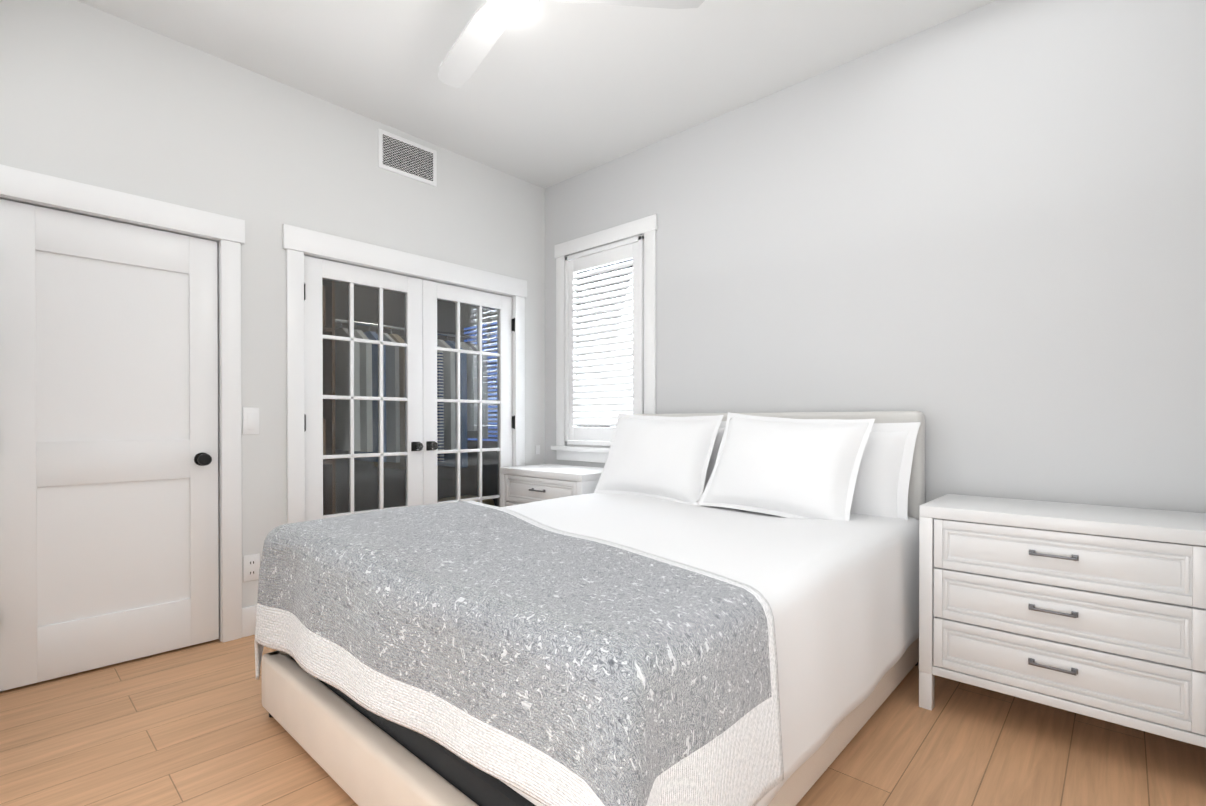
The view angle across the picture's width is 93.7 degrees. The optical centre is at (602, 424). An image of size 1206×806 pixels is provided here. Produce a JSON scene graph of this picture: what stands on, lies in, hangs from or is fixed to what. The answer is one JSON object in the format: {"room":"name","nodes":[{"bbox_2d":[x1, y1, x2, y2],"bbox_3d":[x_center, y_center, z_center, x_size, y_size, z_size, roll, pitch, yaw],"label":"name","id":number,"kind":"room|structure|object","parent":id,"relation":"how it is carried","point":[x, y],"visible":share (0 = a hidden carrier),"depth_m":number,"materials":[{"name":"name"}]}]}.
{"room":"bedroom","nodes":[
{"label":"bedroom","id":0,"kind":"room"},
{"bbox_2d":[0,0,544,607],"bbox_3d":[-1.617,-0.374,3.320,0.160,2.950,3.490,0,0,43],"label":"wall","id":1,"kind":"structure","parent":0,"point":[94,96],"depth_m":2.97,"materials":[{"name":"white paint"}]},
{"bbox_2d":[0,199,218,690],"bbox_3d":[-2.206,0.086,2.566,0.112,2.015,0.788,0,0,43],"label":"entry door","id":2,"kind":"structure","parent":1,"relation":"in","point":[109,547],"depth_m":2.55,"materials":[{"name":"white wood"}]},
{"bbox_2d":[0,164,244,641],"bbox_3d":[-2.233,0.028,2.602,0.148,2.154,0.992,0,0,43],"label":"door frame","id":3,"kind":"structure","parent":1,"relation":"attached to","point":[70,196],"depth_m":2.85,"materials":[{"name":"white wood"}]},
{"bbox_2d":[242,605,256,636],"bbox_3d":[-0.226,1.033,2.049,3.620,0.150,3.250,0,0,43],"label":"baseboard","id":4,"kind":"structure","parent":1,"relation":"attached to","point":[248,620],"depth_m":2.94,"materials":[{"name":"white wood"}]},
{"bbox_2d":[243,407,258,433],"bbox_3d":[-1.839,-0.017,2.956,0.009,0.140,0.074,0,0,43],"label":"switch plate","id":5,"kind":"object","parent":1,"relation":"attached to","point":[250,420],"visible":1,"depth_m":2.95,"materials":[{"name":"white plastic"}]},
{"bbox_2d":[244,553,259,581],"bbox_3d":[-1.839,0.750,2.960,0.008,0.135,0.074,0,0,43],"label":"electrical outlet plate","id":6,"kind":"object","parent":1,"relation":"attached to","point":[251,566],"visible":0.96,"depth_m":2.96,"materials":[{"name":"white plastic"}]},
{"bbox_2d":[282,224,526,523],"bbox_3d":[-1.201,0.007,3.725,0.148,2.184,1.691,0,0,43],"label":"door frame","id":7,"kind":"structure","parent":1,"relation":"attached to","point":[298,242],"depth_m":3.27,"materials":[{"name":"white wood"}]},
{"bbox_2d":[378,129,436,186],"bbox_3d":[-1.238,-1.691,3.601,0.009,0.236,0.397,0,0,43],"label":"air vent","id":8,"kind":"object","parent":1,"relation":"in","point":[405,157],"visible":1,"depth_m":3.59,"materials":[{"name":"white metal"}]},
{"bbox_2d":[304,255,514,520],"bbox_3d":[-1.170,0.069,3.697,0.105,2.035,1.505,0,0,43],"label":"doors","id":9,"kind":"structure","parent":1,"relation":"in","point":[421,400],"depth_m":3.65,"materials":[{"name":"white wood"}]},
{"bbox_2d":[535,445,539,453],"bbox_3d":[-0.509,0.200,4.407,0.005,0.070,0.045,0,0,43],"label":"electrical outlet plate","id":10,"kind":"object","parent":1,"relation":"attached to","point":[537,449],"visible":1,"depth_m":4.40,"materials":[{"name":"white plastic"}]},
{"bbox_2d":[335,281,497,513],"bbox_3d":[-1.629,-0.379,4.112,1.010,2.950,2.080,0,0,43],"label":"closet interior","id":11,"kind":"structure","parent":0,"point":[340,477],"depth_m":4.64,"materials":[{"name":"grey"}]},
{"bbox_2d":[335,308,491,469],"bbox_3d":[-1.421,-0.513,4.227,0.485,1.683,1.410,0,0,43],"label":"clothes","id":12,"kind":"object","parent":11,"relation":"attached to","point":[397,437],"depth_m":3.94,"materials":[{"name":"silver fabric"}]},
{"bbox_2d":[77,0,995,188],"bbox_3d":[-0.575,-1.894,2.354,5.170,0.100,3.850,0,0,43],"label":"ceiling","id":13,"kind":"structure","parent":0,"point":[549,93],"depth_m":2.85,"materials":[{"name":"white paint"}]},
{"bbox_2d":[438,0,704,87],"bbox_3d":[-0.444,-1.678,2.079,1.211,0.328,1.230,0,0,43],"label":"ceiling fan","id":14,"kind":"object","parent":13,"relation":"hanging from","point":[479,36],"visible":1,"depth_m":2.26,"materials":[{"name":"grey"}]},
{"bbox_2d":[0,635,1205,805],"bbox_3d":[-0.575,1.156,2.371,5.170,0.100,3.850,0,0,43],"label":"floor","id":15,"kind":"structure","parent":0,"point":[194,725],"depth_m":1.92,"materials":[{"name":"brown wood"}]},
{"bbox_2d":[322,279,335,514],"bbox_3d":[-1.947,0.000,3.422,0.460,2.200,0.450,0,0,43],"label":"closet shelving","id":16,"kind":"object","parent":15,"relation":"on","point":[328,319],"depth_m":3.44,"materials":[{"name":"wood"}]},
{"bbox_2d":[437,495,494,505],"bbox_3d":[-1.354,0.836,4.138,0.370,0.520,1.160,0,0,43],"label":"closet floor","id":17,"kind":"structure","parent":15,"relation":"on","point":[483,501],"depth_m":4.40,"materials":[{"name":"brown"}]},
{"bbox_2d":[500,464,602,506],"bbox_3d":[-0.278,0.703,3.911,0.820,0.790,0.506,0,0,43],"label":"chest","id":18,"kind":"object","parent":15,"relation":"on","point":[527,484],"visible":0.23,"depth_m":3.77,"materials":[{"name":"white wood"}]},
{"bbox_2d":[254,411,924,805],"bbox_3d":[0.081,0.520,2.385,1.954,1.171,2.266,0,0,43],"label":"bed","id":19,"kind":"object","parent":15,"relation":"on","point":[706,609],"visible":1,"depth_m":1.58,"materials":[{"name":"beige fabric"}]},
{"bbox_2d":[254,500,783,805],"bbox_3d":[-0.356,0.687,1.910,1.954,0.623,0.973,0,0,43],"label":"quilt","id":20,"kind":"object","parent":19,"relation":"on","point":[462,653],"depth_m":1.33,"materials":[{"name":"grey fabric"}]},
{"bbox_2d":[594,413,723,505],"bbox_3d":[0.298,0.181,3.219,0.746,0.501,0.272,0,0,43],"label":"pillow","id":21,"kind":"object","parent":19,"relation":"on","point":[672,460],"depth_m":3.11,"materials":[{"name":"white fabric"}]},
{"bbox_2d":[502,493,918,805],"bbox_3d":[0.084,0.659,2.334,1.788,0.519,2.092,0,0,43],"label":"duvet","id":22,"kind":"object","parent":19,"relation":"on","point":[841,591],"depth_m":1.70,"materials":[{"name":"white fabric"}]},
{"bbox_2d":[703,421,726,492],"bbox_3d":[0.448,0.236,3.324,0.802,0.528,0.195,0,0,43],"label":"pillow","id":23,"kind":"object","parent":19,"relation":"on","point":[718,429],"depth_m":3.12,"materials":[{"name":"white fabric"}]},
{"bbox_2d":[699,412,874,520],"bbox_3d":[0.843,0.194,2.689,0.794,0.513,0.287,0,0,43],"label":"pillow","id":24,"kind":"object","parent":19,"relation":"on","point":[765,467],"depth_m":2.57,"materials":[{"name":"white fabric"}]},
{"bbox_2d":[850,422,920,519],"bbox_3d":[1.074,0.239,2.749,0.821,0.554,0.198,0,0,43],"label":"pillow","id":25,"kind":"object","parent":19,"relation":"on","point":[888,481],"depth_m":2.53,"materials":[{"name":"white fabric"}]},
{"bbox_2d":[919,494,1205,747],"bbox_3d":[1.691,0.713,2.100,0.820,0.790,0.506,0,0,43],"label":"chest","id":26,"kind":"object","parent":15,"relation":"on","point":[1097,611],"visible":1,"depth_m":1.92,"materials":[{"name":"white wood"}]},
{"bbox_2d":[545,0,1205,512],"bbox_3d":[0.915,-0.374,3.281,3.860,2.950,0.120,0,0,43],"label":"wall","id":27,"kind":"structure","parent":0,"point":[977,236],"depth_m":2.53,"materials":[{"name":"white paint"}]},
{"bbox_2d":[565,235,643,445],"bbox_3d":[0.033,-0.553,4.072,0.746,1.416,0.147,0,0,43],"label":"window shutter","id":28,"kind":"object","parent":27,"relation":"attached to","point":[604,336],"visible":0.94,"depth_m":4.03,"materials":[{"name":"white"}]},
{"bbox_2d":[551,214,657,462],"bbox_3d":[0.026,-0.549,4.064,1.010,1.647,0.170,0,0,43],"label":"window frame","id":29,"kind":"structure","parent":27,"relation":"attached to","point":[647,226],"depth_m":4.01,"materials":[{"name":"white wood"}]}
]}

